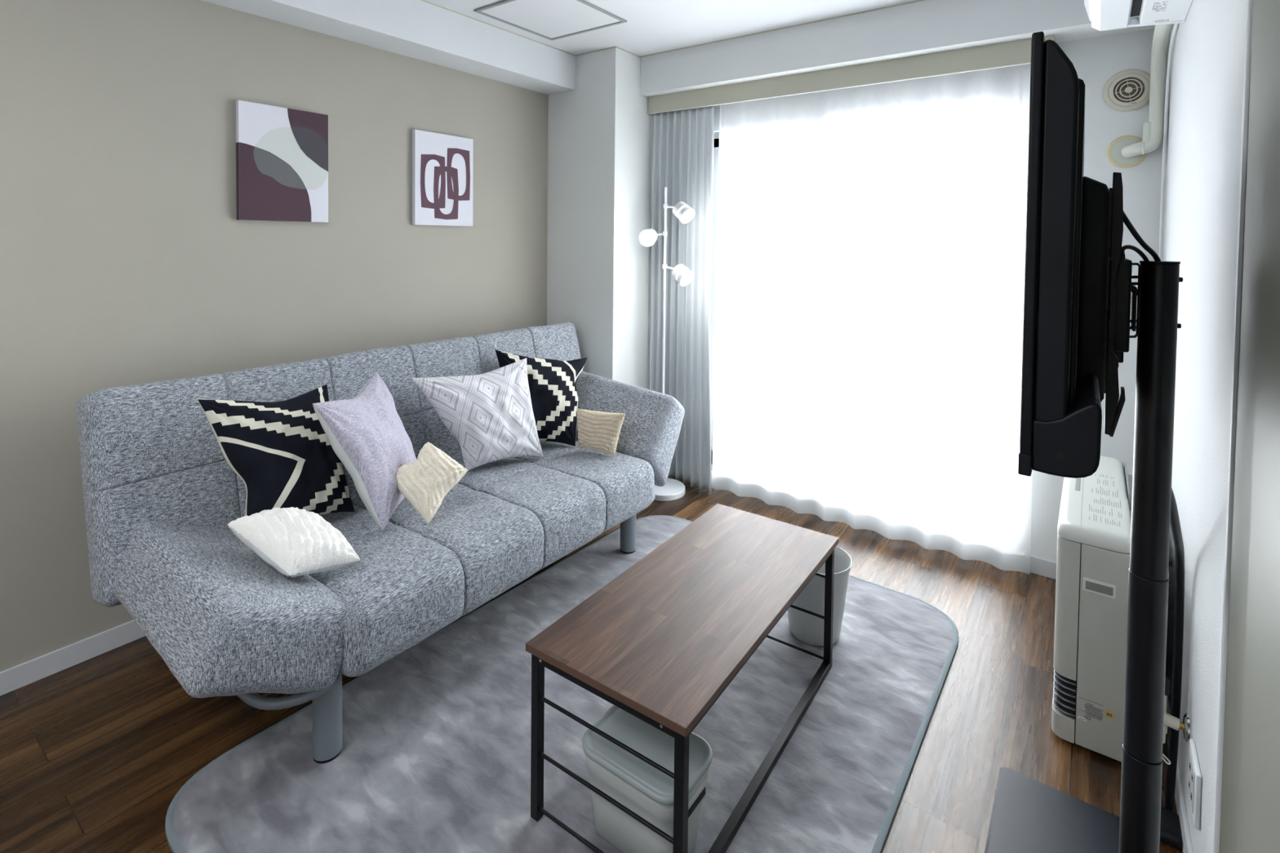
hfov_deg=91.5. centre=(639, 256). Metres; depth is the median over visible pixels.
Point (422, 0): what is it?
trim
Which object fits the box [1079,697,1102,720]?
print
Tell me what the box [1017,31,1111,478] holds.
television
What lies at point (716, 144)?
window
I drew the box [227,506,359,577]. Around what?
pillow
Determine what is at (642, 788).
storage box
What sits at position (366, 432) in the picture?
throw pillow
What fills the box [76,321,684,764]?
sofa
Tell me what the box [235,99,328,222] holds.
canvas
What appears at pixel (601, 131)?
wall pillar
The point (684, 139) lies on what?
curtain
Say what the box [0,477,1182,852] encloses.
floor
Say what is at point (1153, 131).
pipe
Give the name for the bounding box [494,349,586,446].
throw pillow
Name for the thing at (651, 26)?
ceiling
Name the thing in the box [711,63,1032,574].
sheer curtain
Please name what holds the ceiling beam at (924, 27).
attached to the wall at (1095, 60)
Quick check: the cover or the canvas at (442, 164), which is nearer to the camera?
the cover
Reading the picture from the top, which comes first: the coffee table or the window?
the window
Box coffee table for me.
[525,503,839,852]
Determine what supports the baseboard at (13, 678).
attached to the wall at (126, 258)
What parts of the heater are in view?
louver blade, louver blade, louver blade, louver blade, louver blade, louver blade, panel, lid, panel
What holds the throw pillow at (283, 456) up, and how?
on the sofa
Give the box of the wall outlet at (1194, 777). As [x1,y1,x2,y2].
[1187,738,1201,830]
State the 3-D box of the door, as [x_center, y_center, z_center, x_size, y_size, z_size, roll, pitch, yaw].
[0.653,0.268,0.583,0.028,2.200,1.002,2,2,36]
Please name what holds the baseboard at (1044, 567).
attached to the wall at (1095, 60)
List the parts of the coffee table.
leg, rod, rail, rod, rod, leg, rail, floor rail, rod, rod, rod, leg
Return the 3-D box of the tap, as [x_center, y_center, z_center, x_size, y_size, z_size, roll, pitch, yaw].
[1.250,1.095,1.471,0.067,0.192,0.060,2,2,36]
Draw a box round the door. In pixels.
[1213,0,1279,852]
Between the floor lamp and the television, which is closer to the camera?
the television
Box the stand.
[984,172,1182,852]
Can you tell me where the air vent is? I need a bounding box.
[1102,68,1150,111]
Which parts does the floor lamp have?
joint arm, joint arm, joint arm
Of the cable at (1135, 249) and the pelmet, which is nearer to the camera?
the cable at (1135, 249)
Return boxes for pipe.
[1121,23,1173,157]
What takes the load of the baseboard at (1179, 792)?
attached to the wall at (1206, 101)
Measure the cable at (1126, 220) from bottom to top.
0.106 m
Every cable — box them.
[1106,244,1149,341]
[1123,210,1160,261]
[1159,22,1178,261]
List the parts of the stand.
plate, mount arm, cross plate, mount arm, hook lever, pole plate, lock lever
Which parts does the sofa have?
armrest, leg, backrest, seat, leg, armrest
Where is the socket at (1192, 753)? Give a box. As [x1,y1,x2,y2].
[1188,751,1195,813]
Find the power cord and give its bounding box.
[1164,488,1184,811]
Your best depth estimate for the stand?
1.12 m
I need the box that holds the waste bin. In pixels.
[786,546,852,645]
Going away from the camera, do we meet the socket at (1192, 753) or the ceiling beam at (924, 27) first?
the socket at (1192, 753)
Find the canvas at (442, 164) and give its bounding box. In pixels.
[412,129,473,226]
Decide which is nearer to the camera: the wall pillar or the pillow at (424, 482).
the pillow at (424, 482)
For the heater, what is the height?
0.599 m
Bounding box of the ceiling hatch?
[473,0,626,39]
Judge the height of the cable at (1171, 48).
1.411 m
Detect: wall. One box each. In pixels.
[0,0,548,671]
[711,28,1169,562]
[1162,0,1246,852]
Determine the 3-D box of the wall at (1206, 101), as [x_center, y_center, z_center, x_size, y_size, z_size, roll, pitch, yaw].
[0.632,0.172,0.442,0.100,2.400,4.853,2,2,36]
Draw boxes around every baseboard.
[0,619,145,696]
[1029,555,1056,579]
[1165,696,1193,852]
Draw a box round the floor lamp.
[639,186,694,501]
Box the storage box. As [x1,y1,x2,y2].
[582,705,712,852]
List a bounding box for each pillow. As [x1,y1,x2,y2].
[196,384,354,515]
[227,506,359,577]
[312,372,416,530]
[395,441,468,523]
[410,358,543,470]
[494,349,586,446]
[576,408,625,455]
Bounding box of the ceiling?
[425,0,917,56]
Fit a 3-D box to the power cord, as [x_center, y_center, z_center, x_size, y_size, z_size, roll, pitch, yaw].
[1.151,0.879,1.360,0.403,0.929,0.029,-1,2,-43]
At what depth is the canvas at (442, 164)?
3.02 m
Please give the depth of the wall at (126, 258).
2.19 m
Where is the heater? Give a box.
[1051,456,1168,762]
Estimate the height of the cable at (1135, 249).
0.176 m
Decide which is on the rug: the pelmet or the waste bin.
the waste bin
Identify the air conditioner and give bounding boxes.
[1084,0,1192,31]
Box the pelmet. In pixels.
[648,34,1055,115]
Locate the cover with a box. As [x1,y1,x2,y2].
[1106,134,1147,168]
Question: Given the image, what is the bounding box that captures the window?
[710,131,719,471]
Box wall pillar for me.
[546,47,653,389]
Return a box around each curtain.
[649,105,714,493]
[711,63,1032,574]
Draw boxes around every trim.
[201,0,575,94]
[422,0,924,57]
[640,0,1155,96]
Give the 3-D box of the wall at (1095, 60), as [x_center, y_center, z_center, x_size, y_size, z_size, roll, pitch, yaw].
[0.875,0.094,3.230,2.798,2.400,0.140,2,2,36]
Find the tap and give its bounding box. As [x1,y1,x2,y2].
[1162,676,1190,764]
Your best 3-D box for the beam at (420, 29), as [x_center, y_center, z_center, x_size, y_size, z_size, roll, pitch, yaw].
[-1.694,-1.000,1.854,0.213,0.193,4.229,2,2,36]
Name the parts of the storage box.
lid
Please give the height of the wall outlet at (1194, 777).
0.114 m
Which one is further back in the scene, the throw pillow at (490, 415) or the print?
the throw pillow at (490, 415)
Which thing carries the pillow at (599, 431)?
on the sofa
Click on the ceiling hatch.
(551, 20)
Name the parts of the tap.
valve knob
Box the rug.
[164,515,958,852]
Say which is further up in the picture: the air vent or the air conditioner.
the air conditioner
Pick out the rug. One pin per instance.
(434, 757)
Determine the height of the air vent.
0.161 m

